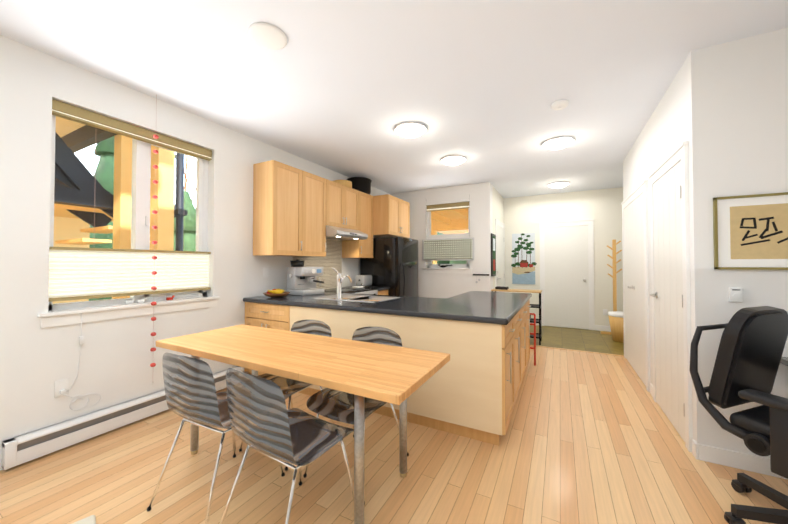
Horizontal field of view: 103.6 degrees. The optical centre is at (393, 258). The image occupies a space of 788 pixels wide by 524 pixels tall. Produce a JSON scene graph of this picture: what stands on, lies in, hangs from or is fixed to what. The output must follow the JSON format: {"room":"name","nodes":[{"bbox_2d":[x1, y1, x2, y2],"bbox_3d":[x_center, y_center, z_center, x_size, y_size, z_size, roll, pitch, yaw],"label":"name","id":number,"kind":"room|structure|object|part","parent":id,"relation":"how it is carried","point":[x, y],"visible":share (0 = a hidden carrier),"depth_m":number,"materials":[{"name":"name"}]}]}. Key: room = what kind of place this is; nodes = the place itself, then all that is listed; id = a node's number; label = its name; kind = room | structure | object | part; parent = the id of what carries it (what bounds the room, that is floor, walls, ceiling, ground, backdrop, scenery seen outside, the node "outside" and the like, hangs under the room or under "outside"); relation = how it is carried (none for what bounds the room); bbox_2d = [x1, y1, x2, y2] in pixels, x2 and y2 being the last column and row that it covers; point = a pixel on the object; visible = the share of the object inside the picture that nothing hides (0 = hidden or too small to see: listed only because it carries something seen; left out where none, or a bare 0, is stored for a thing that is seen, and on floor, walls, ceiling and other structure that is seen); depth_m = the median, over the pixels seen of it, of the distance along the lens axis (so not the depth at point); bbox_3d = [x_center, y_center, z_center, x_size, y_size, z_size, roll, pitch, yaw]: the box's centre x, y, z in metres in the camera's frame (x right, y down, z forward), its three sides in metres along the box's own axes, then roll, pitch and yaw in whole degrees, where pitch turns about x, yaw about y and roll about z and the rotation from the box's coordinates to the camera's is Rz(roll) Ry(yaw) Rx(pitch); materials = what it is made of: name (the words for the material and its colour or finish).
{"room":"kitchen and dining room","nodes":[
{"label":"kitchen and dining room","id":0,"kind":"room"},
{"bbox_2d":[0,35,389,469],"bbox_3d":[-2.136,-0.025,2.804,0.250,2.720,8.750,-1,-1,28],"label":"wall","id":1,"kind":"structure","parent":0,"point":[118,357],"depth_m":2.28,"materials":[{"name":"paint"}]},
{"bbox_2d":[54,313,100,410],"bbox_3d":[-2.267,0.750,2.241,0.034,0.706,0.248,-1,-1,28],"label":"outlet","id":2,"kind":"object","parent":1,"relation":"attached to","point":[61,387],"visible":0.98,"depth_m":2.19,"materials":[{"name":"white plastic"}]},
{"bbox_2d":[1,366,243,469],"bbox_3d":[-2.029,1.233,2.640,0.067,0.158,1.640,-1,-1,28],"label":"baseboard heater","id":3,"kind":"object","parent":1,"relation":"attached to","point":[21,449],"visible":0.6,"depth_m":2.22,"materials":[{"name":"grey metal"}]},
{"bbox_2d":[37,115,219,327],"bbox_3d":[-2.151,-0.315,2.663,0.210,1.585,1.240,-1,-1,28],"label":"window","id":4,"kind":"structure","parent":1,"relation":"in","point":[140,197],"depth_m":2.66,"materials":[{"name":"plastic"}]},
{"bbox_2d":[48,99,211,301],"bbox_3d":[-2.144,-0.398,2.661,0.065,1.414,1.132,-1,-1,28],"label":"window blind","id":5,"kind":"object","parent":4,"relation":"attached to","point":[76,273],"visible":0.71,"depth_m":2.52,"materials":[{"name":"brown"}]},
{"bbox_2d":[125,295,174,303],"bbox_3d":[-2.112,0.358,2.704,0.022,0.041,0.367,-1,-1,28],"label":"figurine","id":6,"kind":"object","parent":4,"relation":"on","point":[144,299],"visible":1,"depth_m":2.62,"materials":[{"name":"white ceramic"}]},
{"bbox_2d":[263,267,267,277],"bbox_3d":[-1.520,0.169,3.676,0.009,0.120,0.075,-1,-1,28],"label":"light switch","id":7,"kind":"object","parent":1,"relation":"attached to","point":[265,272],"visible":1,"depth_m":3.67,"materials":[{"name":"white plastic"}]},
{"bbox_2d":[253,160,308,255],"bbox_3d":[-1.345,-0.551,3.671,0.327,1.040,0.491,-1,-1,28],"label":"upper cabinet","id":8,"kind":"object","parent":1,"relation":"attached to","point":[298,212],"depth_m":3.51,"materials":[{"name":"brown wood"}]},
{"bbox_2d":[293,239,341,288],"bbox_3d":[-1.081,0.082,4.505,0.002,0.742,1.028,-1,-1,28],"label":"backsplash","id":9,"kind":"structure","parent":1,"relation":"attached to","point":[331,258],"depth_m":4.68,"materials":[{"name":"tile"}]},
{"bbox_2d":[309,173,328,255],"bbox_3d":[-1.152,-0.545,4.031,0.327,1.040,0.551,-1,-1,28],"label":"upper cabinet","id":10,"kind":"object","parent":1,"relation":"attached to","point":[318,186],"depth_m":4.02,"materials":[{"name":"brown wood"}]},
{"bbox_2d":[329,180,360,231],"bbox_3d":[-0.871,-0.746,4.560,0.327,0.620,0.756,-1,-1,28],"label":"upper cabinet","id":11,"kind":"object","parent":1,"relation":"attached to","point":[344,201],"depth_m":4.48,"materials":[{"name":"brown wood"}]},
{"bbox_2d":[337,192,372,257],"bbox_3d":[-0.604,-0.528,5.055,0.327,1.040,0.486,-1,-1,28],"label":"upper cabinet","id":12,"kind":"object","parent":1,"relation":"attached to","point":[354,244],"depth_m":4.94,"materials":[{"name":"brown wood"}]},
{"bbox_2d":[333,180,351,187],"bbox_3d":[-0.788,-1.106,4.715,0.300,0.100,0.300,-1,-1,28],"label":"basket","id":13,"kind":"object","parent":12,"relation":"on","point":[347,183],"visible":0.42,"depth_m":4.59,"materials":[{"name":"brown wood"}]},
{"bbox_2d":[326,225,367,239],"bbox_3d":[-0.791,-0.361,4.512,0.503,0.145,0.748,-1,-1,28],"label":"hood","id":14,"kind":"object","parent":12,"relation":"attached to","point":[334,232],"depth_m":4.37,"materials":[{"name":"silver metal"}]},
{"bbox_2d":[346,177,371,194],"bbox_3d":[-0.573,-1.167,5.077,0.410,0.235,0.410,-1,-1,28],"label":"pot","id":15,"kind":"object","parent":12,"relation":"on","point":[362,184],"visible":0.67,"depth_m":4.90,"materials":[{"name":"black metal"}]},
{"bbox_2d":[373,194,408,237],"bbox_3d":[-0.169,-0.712,5.567,0.615,0.655,0.814,-1,-1,28],"label":"upper cabinet","id":16,"kind":"object","parent":1,"relation":"attached to","point":[390,213],"depth_m":5.19,"materials":[{"name":"brown wood"}]},
{"bbox_2d":[0,345,787,523],"bbox_3d":[0.572,1.362,1.057,6.650,0.126,8.265,-1,-1,28],"label":"floor","id":17,"kind":"structure","parent":0,"point":[589,437],"depth_m":1.89,"materials":[{"name":"brown wood"}]},
{"bbox_2d":[72,515,95,523],"bbox_3d":[-1.492,1.280,0.436,1.600,0.028,1.600,-1,-1,44],"label":"rug","id":18,"kind":"object","parent":17,"relation":"on","point":[91,519],"visible":0.91,"depth_m":1.52,"materials":[{"name":"fabric"}]},
{"bbox_2d":[147,352,284,523],"bbox_3d":[-0.973,0.900,1.758,0.464,0.835,0.516,0,-1,25],"label":"dining chair","id":19,"kind":"object","parent":17,"relation":"on","point":[193,396],"visible":0.77,"depth_m":1.55,"materials":[{"name":"grey fabric"}]},
{"bbox_3d":[-0.973,1.101,1.754,0.464,0.432,0.516,0,-1,25],"label":"frame","id":20,"kind":"part","parent":19,"relation":"part of","materials":[{"name":"silver metal"}]},
{"bbox_2d":[219,368,353,523],"bbox_3d":[-0.495,0.895,1.491,0.464,0.835,0.516,-1,-1,32],"label":"dining chair","id":21,"kind":"object","parent":17,"relation":"on","point":[265,421],"visible":0.96,"depth_m":1.32,"materials":[{"name":"grey fabric"}]},
{"bbox_3d":[-0.495,1.096,1.487,0.464,0.432,0.516,-1,-1,32],"label":"frame","id":22,"kind":"part","parent":21,"relation":"part of","materials":[{"name":"silver metal"}]},
{"bbox_2d":[239,320,334,470],"bbox_3d":[-0.750,0.908,2.262,0.464,0.835,0.516,0,-1,27],"label":"dining chair","id":23,"kind":"object","parent":17,"relation":"on","point":[289,388],"visible":0.27,"depth_m":2.30,"materials":[{"name":"grey fabric"}]},
{"bbox_3d":[-0.750,1.109,2.259,0.464,0.432,0.516,0,-1,27],"label":"frame","id":24,"kind":"part","parent":23,"relation":"part of","materials":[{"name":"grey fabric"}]},
{"bbox_2d":[156,324,449,523],"bbox_3d":[-0.673,0.952,2.033,1.940,0.740,0.680,-1,-1,28],"label":"dining table","id":25,"kind":"object","parent":17,"relation":"on","point":[361,370],"visible":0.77,"depth_m":1.79,"materials":[{"name":"brown wood"}]},
{"bbox_2d":[324,286,377,294],"bbox_3d":[-0.678,0.878,4.453,0.690,0.968,0.750,-1,-1,28],"label":"range","id":26,"kind":"object","parent":17,"relation":"on","point":[360,290],"visible":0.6,"depth_m":4.48,"materials":[{"name":"silver metal"}]},
{"bbox_2d":[303,327,408,504],"bbox_3d":[-0.227,0.903,1.988,0.464,0.835,0.516,-1,-1,30],"label":"dining chair","id":27,"kind":"object","parent":17,"relation":"on","point":[333,404],"visible":0.52,"depth_m":1.91,"materials":[{"name":"grey fabric"}]},
{"bbox_3d":[-0.227,1.105,1.984,0.464,0.432,0.516,-1,-1,30],"label":"frame","id":28,"kind":"part","parent":27,"relation":"part of","materials":[{"name":"silver metal"}]},
{"bbox_2d":[244,298,515,445],"bbox_3d":[-0.312,0.904,3.023,2.733,0.868,0.560,-1,-1,28],"label":"base cabinet","id":29,"kind":"object","parent":17,"relation":"on","point":[471,388],"depth_m":2.34,"materials":[{"name":"brown wood"}]},
{"bbox_2d":[378,290,387,294],"bbox_3d":[-0.453,0.938,5.006,0.613,0.868,0.390,-1,-1,28],"label":"base cabinet","id":30,"kind":"object","parent":17,"relation":"on","point":[384,292],"depth_m":4.90,"materials":[{"name":"brown wood"}]},
{"bbox_2d":[360,237,417,296],"bbox_3d":[-0.038,0.519,5.484,0.832,1.720,0.780,-1,-1,28],"label":"fridge","id":31,"kind":"object","parent":17,"relation":"on","point":[392,263],"visible":0.38,"depth_m":5.16,"materials":[{"name":"black metal"}]},
{"bbox_2d":[364,300,523,399],"bbox_3d":[-0.101,0.911,3.417,2.733,0.868,0.556,-1,-1,28],"label":"base cabinet","id":32,"kind":"object","parent":17,"relation":"on","point":[520,315],"depth_m":2.96,"materials":[{"name":"brown wood"}]},
{"bbox_2d":[243,267,526,324],"bbox_3d":[-0.206,0.352,3.207,2.762,0.528,1.020,-1,-1,28],"label":"countertop","id":33,"kind":"structure","parent":32,"relation":"on","point":[502,308],"depth_m":2.93,"materials":[{"name":"stone"}]},
{"bbox_2d":[263,289,289,297],"bbox_3d":[-1.318,0.390,3.488,0.290,0.089,0.290,0,-1,18],"label":"fruit bowl","id":34,"kind":"object","parent":33,"relation":"on","point":[274,293],"visible":1,"depth_m":3.42,"materials":[{"name":"yellow food"}]},
{"bbox_2d":[286,260,323,295],"bbox_3d":[-1.053,0.228,3.797,0.422,0.425,0.343,-1,-1,36],"label":"coffee machine","id":35,"kind":"object","parent":33,"relation":"on","point":[301,280],"visible":0.94,"depth_m":3.74,"materials":[{"name":"silver metal"}]},
{"bbox_2d":[355,275,371,285],"bbox_3d":[-0.488,0.365,5.017,0.170,0.192,0.312,0,-1,22],"label":"toaster","id":36,"kind":"object","parent":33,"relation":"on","point":[363,280],"visible":0.83,"depth_m":4.90,"materials":[{"name":"silver metal"}]},
{"bbox_2d":[524,301,527,374],"bbox_3d":[1.038,0.911,3.401,0.709,0.868,0.625,-1,-1,28],"label":"base cabinet","id":37,"kind":"object","parent":17,"relation":"on","point":[526,304],"depth_m":3.44,"materials":[{"name":"brown wood"}]},
{"bbox_2d":[528,299,530,361],"bbox_3d":[1.264,0.918,3.823,0.709,0.868,0.558,-1,-1,28],"label":"base cabinet","id":38,"kind":"object","parent":17,"relation":"on","point":[529,305],"depth_m":3.81,"materials":[{"name":"brown wood"}]},
{"bbox_2d":[530,313,535,365],"bbox_3d":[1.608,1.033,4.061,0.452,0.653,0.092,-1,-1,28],"label":"stool","id":39,"kind":"object","parent":17,"relation":"on","point":[534,333],"visible":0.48,"depth_m":3.95,"materials":[{"name":"red paint"}]},
{"bbox_2d":[623,28,787,457],"bbox_3d":[3.724,-0.029,2.606,2.530,2.720,2.570,-1,-1,28],"label":"wall block","id":40,"kind":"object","parent":17,"relation":"on","point":[722,108],"visible":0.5,"depth_m":2.01,"materials":[{"name":"paint"}]},
{"bbox_2d":[621,180,649,391],"bbox_3d":[2.855,0.284,3.729,0.065,2.132,1.354,-1,-1,28],"label":"double closet door","id":41,"kind":"structure","parent":40,"relation":"attached to","point":[634,203],"depth_m":3.55,"materials":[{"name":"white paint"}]},
{"bbox_2d":[648,141,692,451],"bbox_3d":[2.226,0.264,2.558,0.069,2.132,0.954,-1,-1,28],"label":"closet door","id":42,"kind":"structure","parent":40,"relation":"attached to","point":[668,176],"depth_m":2.43,"materials":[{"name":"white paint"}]},
{"bbox_2d":[728,287,742,301],"bbox_3d":[2.162,0.230,1.963,0.057,0.090,0.026,-1,-1,28],"label":"thermostat","id":43,"kind":"object","parent":40,"relation":"attached to","point":[735,294],"visible":0.96,"depth_m":1.96,"materials":[{"name":"white plastic"}]},
{"bbox_2d":[713,192,787,269],"bbox_3d":[2.457,-0.165,1.814,0.855,0.465,0.022,-1,-1,28],"label":"picture","id":44,"kind":"object","parent":40,"relation":"attached to","point":[750,232],"visible":1,"depth_m":1.93,"materials":[{"name":"beige paper"}]},
{"bbox_2d":[689,306,787,523],"bbox_3d":[1.979,0.782,1.454,0.688,1.060,0.716,0,-1,-19],"label":"office chair","id":45,"kind":"object","parent":17,"relation":"on","point":[750,352],"visible":1,"depth_m":1.57,"materials":[{"name":"black plastic"}]},
{"bbox_2d":[692,440,786,478],"bbox_3d":[3.024,1.263,1.501,2.342,0.100,0.022,-1,-1,28],"label":"baseboard","id":46,"kind":"structure","parent":17,"relation":"on","point":[738,460],"depth_m":1.96,"materials":[{"name":"white wood"}]},
{"bbox_2d":[780,357,787,365],"bbox_3d":[2.767,0.944,1.278,1.380,0.730,0.595,-1,-1,28],"label":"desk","id":47,"kind":"object","parent":17,"relation":"on","point":[784,360],"depth_m":1.80,"materials":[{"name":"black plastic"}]},
{"bbox_2d":[0,0,787,197],"bbox_3d":[1.052,-1.459,2.002,6.650,0.120,10.300,-1,-1,28],"label":"ceiling","id":48,"kind":"structure","parent":0,"point":[344,87],"depth_m":2.28,"materials":[{"name":"paint"}]},
{"bbox_2d":[150,94,158,385],"bbox_3d":[-2.014,-0.164,2.610,0.042,2.450,0.042,-1,-1,28],"label":"garland","id":49,"kind":"object","parent":48,"relation":"hanging from","point":[154,257],"visible":0.98,"depth_m":2.60},
{"bbox_2d":[248,22,286,49],"bbox_3d":[-0.793,-1.393,1.955,0.230,0.012,0.230,-1,-1,28],"label":"speaker","id":50,"kind":"object","parent":48,"relation":"attached to","point":[267,35],"visible":1,"depth_m":1.94,"materials":[{"name":"white plastic"}]},
{"bbox_2d":[394,121,426,137],"bbox_3d":[0.174,-1.338,3.296,0.350,0.079,0.352,-1,-1,28],"label":"dome","id":51,"kind":"object","parent":48,"relation":"attached to","point":[410,129],"visible":0.98,"depth_m":3.21,"materials":[{"name":"white glass"}]},
{"bbox_2d":[440,155,465,165],"bbox_3d":[0.814,-1.321,4.258,0.350,0.079,0.352,-1,-1,28],"label":"dome","id":52,"kind":"object","parent":48,"relation":"attached to","point":[451,160],"visible":1,"depth_m":4.17,"materials":[{"name":"white glass"}]},
{"bbox_2d":[541,136,574,149],"bbox_3d":[1.929,-1.332,3.650,0.350,0.079,0.352,-1,-1,28],"label":"dome","id":53,"kind":"object","parent":48,"relation":"attached to","point":[557,143],"visible":1,"depth_m":3.57,"materials":[{"name":"white glass"}]},
{"bbox_2d":[548,181,569,187],"bbox_3d":[2.952,-1.300,5.563,0.350,0.079,0.352,-1,-1,28],"label":"dome","id":54,"kind":"object","parent":48,"relation":"attached to","point":[560,184],"visible":1,"depth_m":5.47,"materials":[{"name":"white glass"}]},
{"bbox_2d":[551,99,568,109],"bbox_3d":[1.484,-1.364,2.778,0.140,0.043,0.140,-1,-1,28],"label":"smoke detector","id":55,"kind":"object","parent":48,"relation":"attached to","point":[560,104],"visible":1,"depth_m":2.74,"materials":[{"name":"white plastic"}]},
{"bbox_2d":[390,182,492,298],"bbox_3d":[0.861,0.028,6.020,2.000,2.720,0.250,-1,-1,28],"label":"wall","id":56,"kind":"structure","parent":0,"point":[478,197],"depth_m":5.71,"materials":[{"name":"paint"}]},
{"bbox_2d":[423,208,471,273],"bbox_3d":[1.023,-0.377,5.875,0.950,1.315,0.205,-1,-1,28],"label":"window","id":57,"kind":"structure","parent":56,"relation":"in","point":[444,236],"depth_m":5.87,"materials":[{"name":"plastic"}]},
{"bbox_2d":[427,202,468,211],"bbox_3d":[1.021,-0.976,5.880,0.842,0.110,0.065,-1,-1,28],"label":"window blind","id":58,"kind":"object","parent":57,"relation":"attached to","point":[452,206],"visible":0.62,"depth_m":5.85,"materials":[{"name":"beige fabric"}]},
{"bbox_2d":[422,218,473,260],"bbox_3d":[0.987,-0.558,5.778,1.000,1.195,0.006,-1,-1,28],"label":"window blind","id":59,"kind":"object","parent":57,"relation":"attached to","point":[450,249],"visible":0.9,"depth_m":5.75,"materials":[{"name":"white fabric"}]},
{"bbox_2d":[473,274,488,282],"bbox_3d":[1.533,0.360,5.484,0.285,0.163,0.046,-1,-1,28],"label":"keys","id":60,"kind":"object","parent":56,"relation":"attached to","point":[481,275],"visible":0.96,"depth_m":5.49,"materials":[{"name":"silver metal"}]},
{"bbox_2d":[492,185,503,291],"bbox_3d":[2.057,0.035,6.401,0.250,2.720,1.550,-1,-1,28],"label":"wall","id":61,"kind":"structure","parent":0,"point":[498,204],"depth_m":6.04,"materials":[{"name":"paint"}]},
{"bbox_2d":[491,233,495,275],"bbox_3d":[1.807,-0.058,5.635,0.028,0.760,0.340,-1,-1,28],"label":"framed picture","id":62,"kind":"object","parent":61,"relation":"attached to","point":[493,254],"visible":1,"depth_m":5.56,"materials":[{"name":"black"}]},
{"bbox_2d":[495,219,504,291],"bbox_3d":[2.184,0.327,6.294,0.069,2.132,1.024,-1,-1,28],"label":"entry door","id":63,"kind":"structure","parent":61,"relation":"in","point":[500,252],"depth_m":6.28,"materials":[{"name":"white metal"}]},
{"bbox_2d":[504,187,622,329],"bbox_3d":[4.414,0.026,5.877,4.400,2.720,0.250,-1,-1,28],"label":"wall","id":64,"kind":"structure","parent":0,"point":[602,208],"depth_m":6.10,"materials":[{"name":"paint"}]},
{"bbox_2d":[511,233,536,283],"bbox_3d":[2.759,0.008,6.606,0.508,1.080,0.024,-1,-1,28],"label":"landscape picture","id":65,"kind":"object","parent":64,"relation":"attached to","point":[524,263],"visible":1,"depth_m":6.60,"materials":[{"name":"paper"}]},
{"bbox_2d":[539,219,594,329],"bbox_3d":[3.442,0.318,6.207,0.974,2.147,0.075,-1,-1,28],"label":"door","id":66,"kind":"structure","parent":64,"relation":"in","point":[567,274],"depth_m":6.21,"materials":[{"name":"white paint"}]},
{"bbox_2d":[595,325,610,331],"bbox_3d":[4.414,1.333,5.707,1.260,0.100,0.012,-1,-1,28],"label":"baseboard","id":67,"kind":"structure","parent":64,"relation":"attached to","point":[597,327],"depth_m":5.93,"materials":[{"name":"white wood"}]},
{"bbox_2d":[530,325,623,354],"bbox_3d":[3.879,1.433,5.119,4.650,0.120,2.050,-1,-1,28],"label":"floor","id":68,"kind":"structure","parent":0,"point":[580,339],"depth_m":5.19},
{"bbox_2d":[491,286,541,344],"bbox_3d":[2.058,0.930,5.211,0.770,0.890,0.330,-1,-1,28],"label":"table","id":69,"kind":"object","parent":68,"relation":"on","point":[507,289],"visible":0.23,"depth_m":5.09,"materials":[{"name":"black metal"}]},
{"bbox_2d":[600,240,621,334],"bbox_3d":[3.998,0.522,5.621,0.346,1.720,0.346,0,-1,-17],"label":"coat rack","id":70,"kind":"object","parent":68,"relation":"on","point":[613,249],"visible":0.83,"depth_m":5.61,"materials":[{"name":"brown wood"}]},
{"bbox_2d":[608,311,623,342],"bbox_3d":[3.797,1.135,5.151,0.410,0.478,0.410,-1,-1,28],"label":"bin","id":71,"kind":"object","parent":68,"relation":"on","point":[616,324],"visible":0.62,"depth_m":5.08,"materials":[{"name":"brown wood"}]},
{"label":"outside","id":72,"kind":"structure","parent":0,"visible":0},
{"bbox_3d":[-6.822,5.633,14.885,60.000,0.210,60.000,-1,-1,28],"label":"ground","id":73,"kind":"structure","parent":72,"visible":0},
{"bbox_2d":[52,116,187,303],"bbox_3d":[-5.838,1.028,2.385,5.600,8.600,6.750,-1,-1,28],"label":"building","id":74,"kind":"structure","parent":73,"relation":"on","point":[124,182],"depth_m":4.08,"materials":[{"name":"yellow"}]},
{"bbox_2d":[89,136,196,300],"bbox_3d":[-12.564,1.091,22.570,25.257,18.850,47.700,-1,-1,28],"label":"trees","id":75,"kind":"object","parent":73,"relation":"on","point":[107,171],"depth_m":9.57,"materials":[{"name":"green plant"}]},
{"bbox_2d":[431,208,467,263],"bbox_3d":[3.083,1.664,10.147,8.000,7.588,9.172,-1,-1,28],"label":"porch","id":76,"kind":"object","parent":73,"relation":"on","point":[459,227],"depth_m":8.37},
{"bbox_2d":[437,232,467,263],"bbox_3d":[2.931,0.607,10.092,6.702,3.100,3.000,-1,-1,28],"label":"shrubs","id":77,"kind":"object","parent":76,"relation":"on","point":[451,261],"depth_m":9.73,"materials":[{"name":"green plant"}]}
]}

